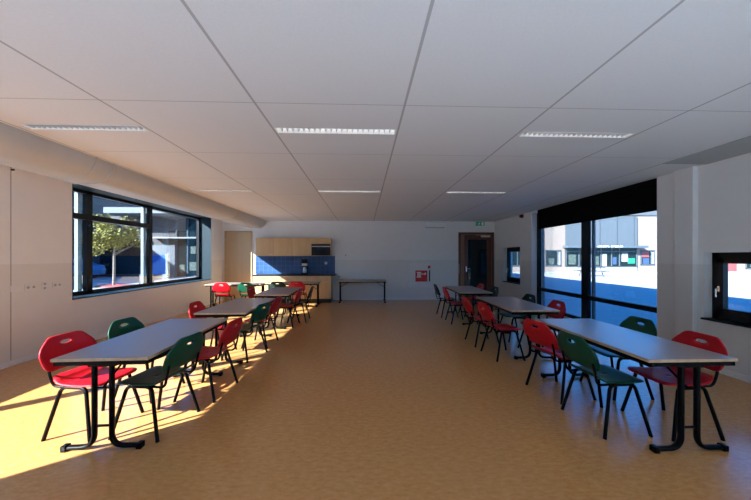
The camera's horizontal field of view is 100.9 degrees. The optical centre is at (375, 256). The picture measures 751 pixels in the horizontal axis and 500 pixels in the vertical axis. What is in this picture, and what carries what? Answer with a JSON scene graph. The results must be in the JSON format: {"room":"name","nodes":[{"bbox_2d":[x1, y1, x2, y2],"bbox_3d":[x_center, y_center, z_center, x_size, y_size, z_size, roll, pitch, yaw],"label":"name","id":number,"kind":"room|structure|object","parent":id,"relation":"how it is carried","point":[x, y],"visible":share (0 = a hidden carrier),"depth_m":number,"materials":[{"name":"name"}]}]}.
{"room":"eatery","nodes":[
{"label":"eatery","id":0,"kind":"room"},
{"bbox_2d":[0,164,221,363],"bbox_3d":[-5.212,-0.050,3.609,0.450,3.100,14.000,0,0,-2],"label":"wall","id":1,"kind":"structure","parent":0,"point":[41,205],"depth_m":4.72,"materials":[{"name":"paint"}]},
{"bbox_2d":[10,167,10,359],"bbox_3d":[-5.009,0.085,4.259,0.004,2.670,0.010,0,0,-2],"label":"trim","id":2,"kind":"structure","parent":1,"relation":"attached to","point":[10,167],"depth_m":4.25,"materials":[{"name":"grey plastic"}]},
{"bbox_2d":[24,284,36,290],"bbox_3d":[-5.014,0.440,4.507,0.014,0.085,0.160,0,0,-2],"label":"wall socket","id":3,"kind":"object","parent":1,"relation":"attached to","point":[29,286],"visible":1,"depth_m":4.50,"materials":[{"name":"grey plastic"}]},
{"bbox_2d":[42,282,46,290],"bbox_3d":[-5.021,0.440,4.702,0.014,0.130,0.075,0,0,-2],"label":"wall socket","id":4,"kind":"object","parent":1,"relation":"attached to","point":[44,284],"visible":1,"depth_m":4.70,"materials":[{"name":"grey plastic"}]},
{"bbox_2d":[52,282,61,287],"bbox_3d":[-5.028,0.440,4.897,0.014,0.085,0.150,0,0,-2],"label":"wall socket","id":5,"kind":"object","parent":1,"relation":"attached to","point":[54,284],"visible":1,"depth_m":4.88,"materials":[{"name":"grey plastic"}]},
{"bbox_2d":[0,299,222,369],"bbox_3d":[-4.981,1.465,3.618,0.012,0.070,14.000,0,0,-2],"label":"baseboard","id":6,"kind":"structure","parent":1,"relation":"attached to","point":[34,356],"depth_m":5.61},
{"bbox_2d":[72,184,210,299],"bbox_3d":[-5.365,-0.268,7.486,0.492,1.965,4.680,0,0,-2],"label":"window","id":7,"kind":"structure","parent":1,"relation":"in","point":[188,234],"depth_m":7.47,"materials":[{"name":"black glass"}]},
{"bbox_2d":[222,221,494,300],"bbox_3d":[-0.580,-0.050,10.911,10.250,3.100,0.250,0,0,-2],"label":"wall","id":8,"kind":"structure","parent":0,"point":[372,249],"depth_m":10.82,"materials":[{"name":"paint"}]},
{"bbox_2d":[224,231,251,300],"bbox_3d":[-4.697,0.305,10.613,0.920,2.390,0.040,0,0,-2],"label":"door","id":9,"kind":"structure","parent":8,"relation":"in","point":[237,246],"depth_m":10.61,"materials":[{"name":"brown wood"}]},
{"bbox_2d":[256,238,273,255],"bbox_3d":[-3.696,-0.336,10.481,0.608,0.600,0.376,0,0,-2],"label":"upper cabinet","id":10,"kind":"object","parent":8,"relation":"attached to","point":[264,246],"visible":0.98,"depth_m":10.32,"materials":[{"name":"brown wood"}]},
{"bbox_2d":[274,238,292,255],"bbox_3d":[-3.086,-0.336,10.504,0.610,0.600,0.376,0,0,-2],"label":"upper cabinet","id":11,"kind":"object","parent":8,"relation":"attached to","point":[282,246],"visible":0.99,"depth_m":10.34,"materials":[{"name":"brown wood"}]},
{"bbox_2d":[256,256,334,273],"bbox_3d":[-2.761,0.270,10.699,2.715,0.609,0.012,0,0,-2],"label":"tile backsplash","id":12,"kind":"structure","parent":8,"relation":"attached to","point":[264,264],"depth_m":10.69,"materials":[{"name":"blue tile"}]},
{"bbox_2d":[293,238,310,255],"bbox_3d":[-2.472,-0.336,10.527,0.613,0.600,0.376,0,0,-2],"label":"upper cabinet","id":13,"kind":"object","parent":8,"relation":"attached to","point":[301,246],"visible":0.99,"depth_m":10.37,"materials":[{"name":"brown wood"}]},
{"bbox_2d":[311,238,331,255],"bbox_3d":[-1.832,-0.336,10.550,0.664,0.600,0.376,0,0,-2],"label":"upper cabinet","id":14,"kind":"object","parent":8,"relation":"attached to","point":[313,240],"visible":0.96,"depth_m":10.39,"materials":[{"name":"brown wood"}]},
{"bbox_2d":[311,244,329,254],"bbox_3d":[-1.832,-0.243,10.534,0.630,0.382,0.350,0,0,-2],"label":"microwave","id":15,"kind":"object","parent":14,"relation":"in","point":[316,249],"visible":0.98,"depth_m":10.37,"materials":[{"name":"silver glass"}]},
{"bbox_2d":[335,298,456,299],"bbox_3d":[0.010,1.465,10.802,8.420,0.070,0.012,0,0,-2],"label":"baseboard","id":16,"kind":"structure","parent":8,"relation":"attached to","point":[335,298],"depth_m":10.81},
{"bbox_2d":[407,263,430,286],"bbox_3d":[1.529,0.640,10.847,0.840,0.840,0.034,0,0,-2],"label":"fire sign","id":17,"kind":"object","parent":8,"relation":"attached to","point":[418,274],"visible":1,"depth_m":10.84,"materials":[{"name":"plastic"}]},
{"bbox_2d":[425,223,445,227],"bbox_3d":[2.090,-1.097,10.835,0.720,0.146,0.100,0,0,-2],"label":"emergency light","id":18,"kind":"object","parent":8,"relation":"attached to","point":[427,225],"visible":1,"depth_m":10.79,"materials":[{"name":"white plastic"}]},
{"bbox_2d":[458,232,493,299],"bbox_3d":[3.543,0.315,11.039,1.260,2.370,0.300,0,0,-2],"label":"door","id":19,"kind":"structure","parent":8,"relation":"in","point":[475,249],"depth_m":10.97,"materials":[{"name":"brown wood"}]},
{"bbox_2d":[475,222,484,225],"bbox_3d":[3.668,-1.165,10.905,0.330,0.150,0.077,0,0,-2],"label":"exit sign","id":20,"kind":"object","parent":8,"relation":"attached to","point":[476,223],"visible":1,"depth_m":10.87,"materials":[{"name":"green plastic"}]},
{"bbox_2d":[0,0,750,221],"bbox_3d":[-0.331,-1.265,3.790,10.220,0.030,14.600,0,0,-2],"label":"ceiling","id":21,"kind":"structure","parent":0,"point":[210,83],"depth_m":2.33,"materials":[{"name":"tile"}]},
{"bbox_2d":[18,124,147,130],"bbox_3d":[-2.803,-1.300,2.988,1.118,0.109,0.118,0,0,-2],"label":"ceiling lamp","id":22,"kind":"object","parent":21,"relation":"attached to","point":[30,126],"visible":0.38,"depth_m":3.02,"materials":[{"name":"white plastic"}]},
{"bbox_2d":[0,122,265,227],"bbox_3d":[-3.868,-1.113,3.658,0.768,0.273,13.998,0,0,-2],"label":"ventilation duct","id":23,"kind":"object","parent":21,"relation":"attached to","point":[19,149],"visible":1,"depth_m":4.02,"materials":[{"name":"paint"}]},
{"bbox_2d":[188,189,250,190],"bbox_3d":[-2.908,-1.300,5.816,1.118,0.109,0.118,0,0,-2],"label":"ceiling lamp","id":24,"kind":"object","parent":21,"relation":"attached to","point":[188,189],"visible":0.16,"depth_m":5.86,"materials":[{"name":"white plastic"}]},
{"bbox_2d":[274,128,395,134],"bbox_3d":[-0.392,-1.300,3.078,1.183,0.109,0.118,0,0,-2],"label":"ceiling lamp","id":25,"kind":"object","parent":21,"relation":"attached to","point":[278,130],"visible":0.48,"depth_m":3.13,"materials":[{"name":"white plastic"}]},
{"bbox_2d":[318,190,380,191],"bbox_3d":[-0.497,-1.300,5.906,1.183,0.109,0.118,0,0,-2],"label":"ceiling lamp","id":26,"kind":"object","parent":21,"relation":"attached to","point":[318,190],"visible":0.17,"depth_m":5.96,"materials":[{"name":"white plastic"}]},
{"bbox_2d":[446,191,505,192],"bbox_3d":[1.944,-1.300,5.996,1.138,0.109,0.118,0,0,-2],"label":"ceiling lamp","id":27,"kind":"object","parent":21,"relation":"attached to","point":[448,191],"visible":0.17,"depth_m":6.04,"materials":[{"name":"white plastic"}]},
{"bbox_2d":[518,131,634,137],"bbox_3d":[2.049,-1.300,3.168,1.138,0.109,0.118,0,0,-2],"label":"ceiling lamp","id":28,"kind":"object","parent":21,"relation":"attached to","point":[524,134],"visible":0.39,"depth_m":3.20,"materials":[{"name":"white plastic"}]},
{"bbox_2d":[0,299,750,499],"bbox_3d":[-0.396,1.560,5.539,10.220,0.120,11.100,0,0,-2],"label":"floor","id":29,"kind":"structure","parent":0,"point":[360,399],"depth_m":2.76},
{"bbox_2d":[39,331,144,442],"bbox_3d":[-2.530,1.096,2.765,0.551,0.816,0.532,0,0,5],"label":"chair","id":30,"kind":"object","parent":29,"relation":"on","point":[79,378],"visible":0.74,"depth_m":2.69,"materials":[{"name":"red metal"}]},
{"bbox_2d":[50,318,227,452],"bbox_3d":[-2.179,1.139,3.161,0.708,0.722,1.558,0,0,-4],"label":"folding table","id":31,"kind":"object","parent":29,"relation":"on","point":[145,345],"visible":0.83,"depth_m":2.53,"materials":[{"name":"laminate"}]},
{"bbox_2d":[108,317,184,403],"bbox_3d":[-2.546,1.096,3.442,0.551,0.816,0.532,0,0,2],"label":"chair","id":32,"kind":"object","parent":29,"relation":"on","point":[133,324],"visible":0.34,"depth_m":3.41,"materials":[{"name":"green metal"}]},
{"bbox_2d":[108,332,203,442],"bbox_3d":[-1.898,1.096,2.774,0.551,0.816,0.532,0,0,5],"label":"chair","id":33,"kind":"object","parent":29,"relation":"on","point":[181,353],"visible":1,"depth_m":2.67,"materials":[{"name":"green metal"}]},
{"bbox_2d":[173,317,242,402],"bbox_3d":[-1.813,1.096,3.452,0.551,0.816,0.532,0,0,1],"label":"chair","id":34,"kind":"object","parent":29,"relation":"on","point":[230,333],"visible":0.92,"depth_m":3.36,"materials":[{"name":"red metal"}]},
{"bbox_2d":[189,301,236,356],"bbox_3d":[-2.505,1.096,4.760,0.551,0.816,0.532,0,0,-2],"label":"chair","id":35,"kind":"object","parent":29,"relation":"on","point":[200,306],"visible":0.36,"depth_m":4.76,"materials":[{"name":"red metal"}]},
{"bbox_2d":[212,283,235,305],"bbox_3d":[-4.179,1.096,8.594,0.532,0.816,0.551,0,0,-5],"label":"chair","id":36,"kind":"object","parent":29,"relation":"on","point":[225,287],"visible":0.98,"depth_m":8.38,"materials":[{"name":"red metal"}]},
{"bbox_2d":[194,298,274,364],"bbox_3d":[-2.210,1.139,5.092,0.708,0.722,1.558,0,0,-3],"label":"folding table","id":37,"kind":"object","parent":29,"relation":"on","point":[239,307],"visible":0.74,"depth_m":4.59,"materials":[{"name":"grey laminate"}]},
{"bbox_2d":[205,282,266,308],"bbox_3d":[-4.083,1.139,9.175,1.558,0.722,0.708,0,0,-2],"label":"folding table","id":38,"kind":"object","parent":29,"relation":"on","point":[255,284],"visible":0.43,"depth_m":9.10,"materials":[{"name":"grey laminate"}]},
{"bbox_2d":[221,302,269,362],"bbox_3d":[-1.920,1.096,4.679,0.551,0.816,0.532,0,0,12],"label":"chair","id":39,"kind":"object","parent":29,"relation":"on","point":[259,314],"visible":0.8,"depth_m":4.58,"materials":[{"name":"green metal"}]},
{"bbox_2d":[238,283,262,308],"bbox_3d":[-3.497,1.096,8.620,0.532,0.816,0.551,0,0,2],"label":"chair","id":40,"kind":"object","parent":29,"relation":"on","point":[241,287],"visible":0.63,"depth_m":8.39,"materials":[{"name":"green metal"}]},
{"bbox_2d":[247,286,273,314],"bbox_3d":[-2.688,1.096,7.265,0.551,0.816,0.532,0,0,-2],"label":"chair","id":41,"kind":"object","parent":29,"relation":"on","point":[251,292],"visible":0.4,"depth_m":7.28,"materials":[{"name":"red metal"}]},
{"bbox_2d":[241,296,281,348],"bbox_3d":[-1.922,1.096,5.328,0.551,0.816,0.532,0,0,2],"label":"chair","id":42,"kind":"object","parent":29,"relation":"on","point":[274,308],"visible":0.67,"depth_m":5.24,"materials":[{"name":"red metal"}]},
{"bbox_2d":[253,276,271,293],"bbox_3d":[-3.679,1.058,10.353,0.613,0.885,0.625,0,0,-2],"label":"base cabinet","id":43,"kind":"object","parent":29,"relation":"on","point":[255,278],"visible":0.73,"depth_m":10.07,"materials":[{"name":"brown wood"}]},
{"bbox_2d":[252,274,335,275],"bbox_3d":[-2.675,0.595,10.400,2.665,0.039,0.614,0,0,-2],"label":"countertop","id":44,"kind":"structure","parent":43,"relation":"on","point":[254,274],"depth_m":10.14,"materials":[{"name":"beige laminate"}]},
{"bbox_2d":[301,259,308,273],"bbox_3d":[-2.357,0.325,10.410,0.222,0.500,0.260,0,0,-2],"label":"coffee machine","id":45,"kind":"object","parent":44,"relation":"on","point":[304,262],"visible":1,"depth_m":10.30,"materials":[{"name":"silver metal"}]},
{"bbox_2d":[254,287,301,328],"bbox_3d":[-2.198,1.139,7.184,0.708,0.722,1.558,0,0,-3],"label":"folding table","id":46,"kind":"object","parent":29,"relation":"on","point":[275,292],"visible":0.75,"depth_m":6.79,"materials":[{"name":"grey laminate"}]},
{"bbox_2d":[269,282,289,309],"bbox_3d":[-2.764,1.096,8.947,0.532,0.816,0.551,0,0,-2],"label":"chair","id":47,"kind":"object","parent":29,"relation":"on","point":[273,284],"visible":0.41,"depth_m":8.70,"materials":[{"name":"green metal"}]},
{"bbox_2d":[272,276,291,302],"bbox_3d":[-3.064,1.058,10.376,0.613,0.885,0.625,0,0,-2],"label":"base cabinet","id":48,"kind":"object","parent":29,"relation":"on","point":[274,278],"visible":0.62,"depth_m":10.10,"materials":[{"name":"brown wood"}]},
{"bbox_2d":[276,288,302,327],"bbox_3d":[-1.897,1.096,6.811,0.551,0.816,0.532,0,0,1],"label":"chair","id":49,"kind":"object","parent":29,"relation":"on","point":[299,293],"visible":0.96,"depth_m":6.74,"materials":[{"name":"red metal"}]},
{"bbox_2d":[265,281,320,306],"bbox_3d":[-2.527,1.139,9.593,1.558,0.722,0.708,0,0,-2],"label":"folding table","id":50,"kind":"object","parent":29,"relation":"on","point":[317,283],"visible":0.66,"depth_m":9.48,"materials":[{"name":"grey laminate"}]},
{"bbox_2d":[288,281,308,309],"bbox_3d":[-2.235,1.096,8.987,0.532,0.816,0.551,0,0,-2],"label":"chair","id":51,"kind":"object","parent":29,"relation":"on","point":[292,284],"visible":0.61,"depth_m":8.75,"materials":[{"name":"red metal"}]},
{"bbox_2d":[287,286,313,322],"bbox_3d":[-1.745,1.096,7.300,0.551,0.816,0.532,0,0,-2],"label":"chair","id":52,"kind":"object","parent":29,"relation":"on","point":[311,289],"visible":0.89,"depth_m":7.16,"materials":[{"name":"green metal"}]},
{"bbox_2d":[291,276,310,302],"bbox_3d":[-2.437,1.058,10.399,0.638,0.885,0.625,0,0,-2],"label":"base cabinet","id":53,"kind":"object","parent":29,"relation":"on","point":[293,278],"visible":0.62,"depth_m":10.12,"materials":[{"name":"brown wood"}]},
{"bbox_2d":[311,276,332,302],"bbox_3d":[-1.795,1.058,10.423,0.643,0.885,0.625,0,0,-2],"label":"base cabinet","id":54,"kind":"object","parent":29,"relation":"on","point":[326,284],"visible":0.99,"depth_m":10.15,"materials":[{"name":"brown wood"}]},
{"bbox_2d":[338,279,385,302],"bbox_3d":[-0.436,1.139,10.401,1.558,0.722,0.708,0,0,-2],"label":"folding table","id":55,"kind":"object","parent":29,"relation":"on","point":[340,281],"visible":1,"depth_m":10.26,"materials":[{"name":"grey laminate"}]},
{"bbox_2d":[434,284,458,317],"bbox_3d":[1.772,1.096,7.891,0.551,0.816,0.532,0,0,-2],"label":"chair","id":56,"kind":"object","parent":29,"relation":"on","point":[437,292],"visible":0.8,"depth_m":7.73,"materials":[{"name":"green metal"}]},
{"bbox_2d":[442,286,469,323],"bbox_3d":[1.839,1.096,7.153,0.551,0.816,0.532,0,0,-2],"label":"chair","id":57,"kind":"object","parent":29,"relation":"on","point":[446,294],"visible":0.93,"depth_m":7.06,"materials":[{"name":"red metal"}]},
{"bbox_2d":[445,286,492,324],"bbox_3d":[2.220,1.139,7.588,0.708,0.722,1.558,0,0,0],"label":"folding table","id":58,"kind":"object","parent":29,"relation":"on","point":[460,290],"visible":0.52,"depth_m":6.99,"materials":[{"name":"grey laminate"}]},
{"bbox_2d":[458,283,483,316],"bbox_3d":[2.473,1.096,7.977,0.551,0.816,0.532,0,0,-2],"label":"chair","id":59,"kind":"object","parent":29,"relation":"on","point":[480,284],"visible":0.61,"depth_m":7.97,"materials":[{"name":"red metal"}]},
{"bbox_2d":[461,296,498,347],"bbox_3d":[1.804,1.096,5.401,0.551,0.816,0.532,0,0,-2],"label":"chair","id":60,"kind":"object","parent":29,"relation":"on","point":[467,306],"visible":0.67,"depth_m":5.27,"materials":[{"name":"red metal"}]},
{"bbox_2d":[469,286,498,323],"bbox_3d":[2.531,1.096,7.199,0.551,0.816,0.532,0,0,-2],"label":"chair","id":61,"kind":"object","parent":29,"relation":"on","point":[495,292],"visible":0.5,"depth_m":7.21,"materials":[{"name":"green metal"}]},
{"bbox_2d":[477,302,525,361],"bbox_3d":[1.870,1.096,4.708,0.551,0.816,0.532,0,0,-7],"label":"chair","id":62,"kind":"object","parent":29,"relation":"on","point":[485,313],"visible":1,"depth_m":4.60,"materials":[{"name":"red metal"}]},
{"bbox_2d":[497,294,535,342],"bbox_3d":[2.597,1.096,5.710,0.551,0.816,0.532,0,0,-2],"label":"chair","id":63,"kind":"object","parent":29,"relation":"on","point":[526,296],"visible":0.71,"depth_m":5.64,"materials":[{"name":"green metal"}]},
{"bbox_2d":[476,297,559,359],"bbox_3d":[2.335,1.139,5.300,0.708,0.722,1.558,0,0,0],"label":"folding table","id":64,"kind":"object","parent":29,"relation":"on","point":[512,305],"visible":0.7,"depth_m":4.87,"materials":[{"name":"grey laminate"}]},
{"bbox_2d":[517,300,565,353],"bbox_3d":[2.627,1.096,4.881,0.551,0.816,0.532,0,0,-2],"label":"chair","id":65,"kind":"object","parent":29,"relation":"on","point":[553,304],"visible":0.35,"depth_m":4.87,"materials":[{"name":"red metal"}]},
{"bbox_2d":[523,318,595,404],"bbox_3d":[1.988,1.096,3.435,0.551,0.816,0.532,0,0,-14],"label":"chair","id":66,"kind":"object","parent":29,"relation":"on","point":[542,335],"visible":0.82,"depth_m":3.33,"materials":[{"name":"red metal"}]},
{"bbox_2d":[557,330,652,439],"bbox_3d":[2.020,1.096,2.818,0.551,0.816,0.532,0,0,-6],"label":"chair","id":67,"kind":"object","parent":29,"relation":"on","point":[580,351],"visible":1,"depth_m":2.71,"materials":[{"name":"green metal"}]},
{"bbox_2d":[579,316,656,400],"bbox_3d":[2.749,1.096,3.504,0.551,0.816,0.532,0,0,-2],"label":"chair","id":68,"kind":"object","parent":29,"relation":"on","point":[631,322],"visible":0.5,"depth_m":3.44,"materials":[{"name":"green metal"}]},
{"bbox_2d":[535,318,737,453],"bbox_3d":[2.397,1.139,3.141,0.708,0.722,1.558,0,0,-2],"label":"folding table","id":69,"kind":"object","parent":29,"relation":"on","point":[648,350],"visible":0.85,"depth_m":2.53,"materials":[{"name":"grey laminate"}]},
{"bbox_2d":[620,331,727,441],"bbox_3d":[2.675,1.096,2.781,0.551,0.816,0.532,0,0,-2],"label":"chair","id":70,"kind":"object","parent":29,"relation":"on","point":[661,375],"visible":0.75,"depth_m":2.71,"materials":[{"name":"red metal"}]},
{"bbox_2d":[73,271,750,328],"bbox_3d":[9.437,1.762,15.360,160.000,0.275,150.000,0,0,-2],"label":"ground","id":71,"kind":"structure","parent":0,"point":[633,287],"depth_m":15.50,"materials":[{"name":"grey concrete"}]},
{"bbox_2d":[73,259,105,277],"bbox_3d":[-23.094,0.875,23.157,4.200,1.500,1.780,0,0,-11],"label":"car","id":72,"kind":"object","parent":71,"relation":"on","point":[98,269],"visible":0.18,"depth_m":23.59,"materials":[{"name":"paint"}]},
{"bbox_2d":[73,192,137,215],"bbox_3d":[-28.025,-2.200,12.970,5.350,7.650,52.000,0,0,-2],"label":"brick building","id":73,"kind":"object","parent":71,"relation":"on","point":[98,203],"visible":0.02,"depth_m":29.60,"materials":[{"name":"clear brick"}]},
{"bbox_2d":[82,213,140,284],"bbox_3d":[-14.555,-0.342,17.131,2.568,3.937,2.885,0,0,-24],"label":"tree","id":74,"kind":"object","parent":71,"relation":"on","point":[110,236],"visible":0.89,"depth_m":16.59,"materials":[{"name":"green plant"}]},
{"bbox_2d":[94,284,133,287],"bbox_3d":[-14.239,1.577,16.984,1.400,0.095,1.000,0,0,-2],"label":"bed","id":75,"kind":"object","parent":71,"relation":"on","point":[107,285],"visible":0.64,"depth_m":16.64,"materials":[{"name":"red soil"}]},
{"bbox_2d":[73,207,166,276],"bbox_3d":[-16.192,-1.125,27.819,19.500,5.500,7.200,0,0,-2],"label":"building","id":76,"kind":"structure","parent":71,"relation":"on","point":[128,261],"depth_m":25.45,"materials":[{"name":"white paint"}]},
{"bbox_2d":[139,274,153,283],"bbox_3d":[-13.012,1.305,17.630,0.520,0.640,0.520,0,0,-8],"label":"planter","id":77,"kind":"object","parent":71,"relation":"on","point":[152,274],"visible":0.23,"depth_m":17.35,"materials":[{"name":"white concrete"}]},
{"bbox_2d":[573,267,609,276],"bbox_3d":[18.288,1.248,26.296,1.900,0.786,1.800,0,0,-2],"label":"picnic table","id":78,"kind":"object","parent":71,"relation":"on","point":[601,271],"visible":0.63,"depth_m":25.94,"materials":[{"name":"metal"}]},
{"bbox_2d":[552,211,750,271],"bbox_3d":[33.607,-2.025,38.207,46.200,7.300,8.930,0,0,-2],"label":"building","id":79,"kind":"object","parent":71,"relation":"on","point":[628,243],"visible":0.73,"depth_m":34.25,"materials":[{"name":"metal cladding"},{"name":"white render"},{"name":"glass"}]},
{"bbox_2d":[495,153,750,376],"bbox_3d":[4.598,-0.050,3.973,0.355,3.100,14.000,0,0,-2],"label":"wall","id":80,"kind":"structure","parent":0,"point":[724,186],"depth_m":4.20,"materials":[{"name":"paint"}]},
{"bbox_2d":[502,247,519,284],"bbox_3d":[4.337,0.253,9.732,0.210,1.125,1.130,0,0,-2],"label":"window","id":81,"kind":"structure","parent":80,"relation":"in","point":[513,253],"depth_m":9.86,"materials":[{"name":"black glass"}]},
{"bbox_2d":[537,213,656,319],"bbox_3d":[4.580,0.105,6.704,0.110,2.610,3.720,0,0,-2],"label":"window","id":82,"kind":"structure","parent":80,"relation":"in","point":[545,290],"depth_m":6.77,"materials":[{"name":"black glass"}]},
{"bbox_2d":[538,178,656,228],"bbox_3d":[4.420,-0.993,6.553,0.090,0.509,3.400,0,0,-2],"label":"roller blind","id":83,"kind":"object","parent":82,"relation":"attached to","point":[641,197],"visible":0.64,"depth_m":5.96,"materials":[{"name":"black fabric"}]},
{"bbox_2d":[662,136,750,163],"bbox_3d":[4.285,-1.247,0.559,0.635,0.006,7.200,0,0,-2],"label":"trim","id":84,"kind":"structure","parent":80,"relation":"attached to","point":[742,146],"depth_m":3.73,"materials":[{"name":"white paint"}]},
{"bbox_2d":[700,252,750,327],"bbox_3d":[4.551,0.393,3.361,0.205,0.905,1.720,0,0,-2],"label":"window","id":85,"kind":"structure","parent":80,"relation":"in","point":[720,260],"depth_m":4.06,"materials":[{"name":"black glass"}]},
{"bbox_2d":[705,368,750,382],"bbox_3d":[4.460,1.465,3.968,0.032,0.070,14.000,0,0,-2],"label":"baseboard","id":86,"kind":"structure","parent":80,"relation":"attached to","point":[723,371],"depth_m":3.83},
{"bbox_2d":[674,166,697,340],"bbox_3d":[4.400,0.125,4.396,0.080,2.750,0.260,0,0,-2],"label":"pillar","id":87,"kind":"structure","parent":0,"point":[685,180],"depth_m":4.35,"materials":[{"name":"paint"}]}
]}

